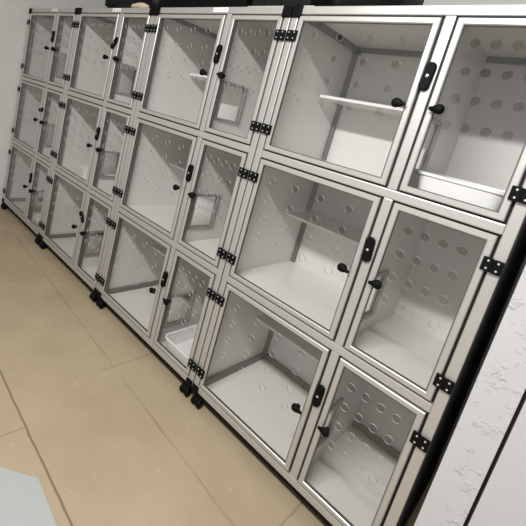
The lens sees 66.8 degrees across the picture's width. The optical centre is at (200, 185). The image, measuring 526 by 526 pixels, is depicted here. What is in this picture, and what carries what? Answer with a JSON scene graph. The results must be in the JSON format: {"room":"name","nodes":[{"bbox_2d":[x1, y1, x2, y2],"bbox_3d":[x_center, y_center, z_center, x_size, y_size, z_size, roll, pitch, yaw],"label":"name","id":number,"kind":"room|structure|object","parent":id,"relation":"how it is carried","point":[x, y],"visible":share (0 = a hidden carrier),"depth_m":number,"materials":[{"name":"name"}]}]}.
{"room":"animal kennel room","nodes":[
{"label":"animal kennel room","id":0,"kind":"room"},
{"bbox_2d":[0,0,106,205],"bbox_3d":[-3.127,-1.256,2.520,6.200,2.950,0.120,2,16,-45],"label":"wall","id":1,"kind":"structure","parent":0,"point":[14,14],"depth_m":3.80,"materials":[{"name":"white paint"}]},
{"bbox_2d":[0,206,440,525],"bbox_3d":[-1.373,1.112,0.696,6.200,0.050,6.330,2,16,-45],"label":"floor","id":2,"kind":"structure","parent":0,"point":[109,435],"depth_m":1.81,"materials":[{"name":"ceramic tile"},{"name":"grout"}]},
{"bbox_2d":[0,467,56,525],"bbox_3d":[-0.821,1.130,1.134,0.785,0.006,0.889,2,16,-45],"label":"board","id":3,"kind":"object","parent":2,"relation":"on","point":[23,502],"visible":1,"depth_m":1.39,"materials":[{"name":"grey"}]},
{"bbox_2d":[1,8,77,244],"bbox_3d":[-1.303,-0.564,3.785,0.670,1.997,0.994,2,16,-45],"label":"cage","id":4,"kind":"object","parent":2,"relation":"on","point":[41,89],"visible":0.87,"depth_m":3.66,"materials":[{"name":"silver metal"}]},
{"bbox_2d":[33,214,40,226],"bbox_3d":[-1.347,0.362,3.698,0.400,0.092,0.275,2,16,-45],"label":"tray","id":5,"kind":"object","parent":4,"relation":"on","point":[36,216],"visible":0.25,"depth_m":3.62,"materials":[{"name":"white plastic"}]},
{"bbox_2d":[39,7,154,301],"bbox_3d":[-0.630,-0.264,3.109,0.670,1.997,0.994,2,16,-45],"label":"cage","id":6,"kind":"object","parent":2,"relation":"on","point":[104,77],"visible":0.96,"depth_m":3.01,"materials":[{"name":"silver metal"}]},
{"bbox_2d":[82,165,116,178],"bbox_3d":[-0.741,-0.074,3.183,0.400,0.092,0.275,2,16,-45],"label":"tray","id":7,"kind":"object","parent":6,"relation":"on","point":[107,171],"visible":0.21,"depth_m":3.28,"materials":[{"name":"white plastic"}]},
{"bbox_2d":[105,0,158,7],"bbox_3d":[-0.399,-1.340,2.932,0.424,0.226,0.694,2,16,-45],"label":"bag","id":8,"kind":"object","parent":6,"relation":"on","point":[109,3],"visible":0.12,"depth_m":2.78,"materials":[{"name":"black"}]},
{"bbox_2d":[131,2,148,7],"bbox_3d":[-0.399,-1.174,2.576,0.060,0.047,0.190,2,16,-45],"label":"roll","id":9,"kind":"object","parent":6,"relation":"on","point":[137,5],"visible":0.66,"depth_m":2.53,"materials":[{"name":"beige"}]},
{"bbox_2d":[96,5,293,396],"bbox_3d":[0.044,0.037,2.434,0.670,1.997,0.994,2,16,-45],"label":"cage","id":10,"kind":"object","parent":2,"relation":"on","point":[209,76],"visible":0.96,"depth_m":2.34,"materials":[{"name":"silver metal"}]},
{"bbox_2d":[151,244,166,255],"bbox_3d":[-0.078,0.542,2.792,0.265,0.014,0.584,2,16,-45],"label":"shelf","id":11,"kind":"object","parent":10,"relation":"attached to","point":[162,250],"depth_m":2.87,"materials":[{"name":"white plastic"}]},
{"bbox_2d":[170,163,186,170],"bbox_3d":[0.070,-0.059,2.672,0.265,0.014,0.584,2,16,-45],"label":"shelf","id":12,"kind":"object","parent":10,"relation":"attached to","point":[182,166],"depth_m":2.74,"materials":[{"name":"white plastic"}]},
{"bbox_2d":[165,324,197,366],"bbox_3d":[0.000,0.963,2.348,0.400,0.092,0.275,2,16,-45],"label":"tray","id":13,"kind":"object","parent":10,"relation":"on","point":[179,342],"visible":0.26,"depth_m":2.35,"materials":[{"name":"white plastic"}]},
{"bbox_2d":[158,0,252,7],"bbox_3d":[0.124,-1.100,2.346,0.376,0.240,0.756,2,16,-45],"label":"storage box","id":14,"kind":"object","parent":10,"relation":"on","point":[162,3],"visible":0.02,"depth_m":2.19,"materials":[{"name":"black plastic"}]},
{"bbox_2d":[190,73,229,85],"bbox_3d":[0.217,-0.660,2.551,0.265,0.014,0.584,2,16,-45],"label":"shelf","id":15,"kind":"object","parent":10,"relation":"attached to","point":[204,77],"depth_m":2.62,"materials":[{"name":"white plastic"}]},
{"bbox_2d":[248,5,313,6],"bbox_3d":[0.499,-0.817,1.965,0.400,0.021,0.380,2,16,-45],"label":"board","id":16,"kind":"object","parent":10,"relation":"on","point":[313,5],"visible":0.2,"depth_m":1.87,"materials":[{"name":"grey"}]},
{"bbox_2d":[252,0,329,5],"bbox_3d":[0.515,-0.930,1.968,0.376,0.200,0.356,2,16,-45],"label":"storage box","id":17,"kind":"object","parent":16,"relation":"on","point":[255,2],"visible":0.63,"depth_m":1.82,"materials":[{"name":"black plastic"}]},
{"bbox_2d":[190,5,525,525],"bbox_3d":[0.719,0.338,1.758,0.671,1.997,0.998,2,16,-45],"label":"cage","id":18,"kind":"object","parent":2,"relation":"on","point":[358,307],"visible":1,"depth_m":1.73,"materials":[{"name":"silver metal"}]},
{"bbox_2d":[255,314,321,361],"bbox_3d":[0.596,0.842,2.116,0.265,0.014,0.584,2,16,-45],"label":"shelf","id":19,"kind":"object","parent":18,"relation":"attached to","point":[293,339],"depth_m":2.09,"materials":[{"name":"white plastic"}]},
{"bbox_2d":[285,211,361,244],"bbox_3d":[0.743,0.241,1.996,0.265,0.014,0.584,2,16,-45],"label":"shelf","id":20,"kind":"object","parent":18,"relation":"attached to","point":[326,222],"depth_m":2.06,"materials":[{"name":"white plastic"}]},
{"bbox_2d":[320,94,403,115],"bbox_3d":[0.890,-0.359,1.876,0.265,0.014,0.584,2,16,-45],"label":"shelf","id":21,"kind":"object","parent":18,"relation":"attached to","point":[362,107],"depth_m":1.93,"materials":[{"name":"white plastic"}]},
{"bbox_2d":[329,0,423,5],"bbox_3d":[0.773,-0.799,1.719,0.416,0.206,0.317,2,16,-45],"label":"bag","id":22,"kind":"object","parent":18,"relation":"on","point":[332,2],"visible":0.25,"depth_m":1.58,"materials":[{"name":"black"}]},
{"bbox_2d":[418,170,505,210],"bbox_3d":[0.983,0.035,1.446,0.400,0.092,0.275,2,16,-45],"label":"tray","id":23,"kind":"object","parent":18,"relation":"on","point":[470,192],"visible":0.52,"depth_m":1.31,"materials":[{"name":"white plastic"}]},
{"bbox_2d":[414,265,525,525],"bbox_3d":[2.080,0.379,0.732,1.090,2.950,2.167,2,16,-45],"label":"wall","id":24,"kind":"structure","parent":0,"point":[499,387],"depth_m":1.17,"materials":[{"name":"grey paint"}]},
{"bbox_2d":[463,389,525,525],"bbox_3d":[0.967,0.491,1.112,0.022,2.050,0.009,2,16,-45],"label":"trim","id":25,"kind":"structure","parent":24,"relation":"attached to","point":[523,398],"depth_m":1.17,"materials":[{"name":"black rubber"}]},
{"bbox_2d":[467,399,525,525],"bbox_3d":[1.265,0.627,0.795,0.048,2.050,0.902,2,16,-45],"label":"door","id":26,"kind":"structure","parent":24,"relation":"in","point":[502,502],"depth_m":1.13,"materials":[{"name":"grey paint"}]},
{"bbox_2d":[423,0,525,460],"bbox_3d":[0.328,-0.540,3.175,0.120,2.950,4.080,2,16,-45],"label":"wall","id":27,"kind":"structure","parent":0,"point":[426,2],"depth_m":1.99,"materials":[{"name":"grey paint"}]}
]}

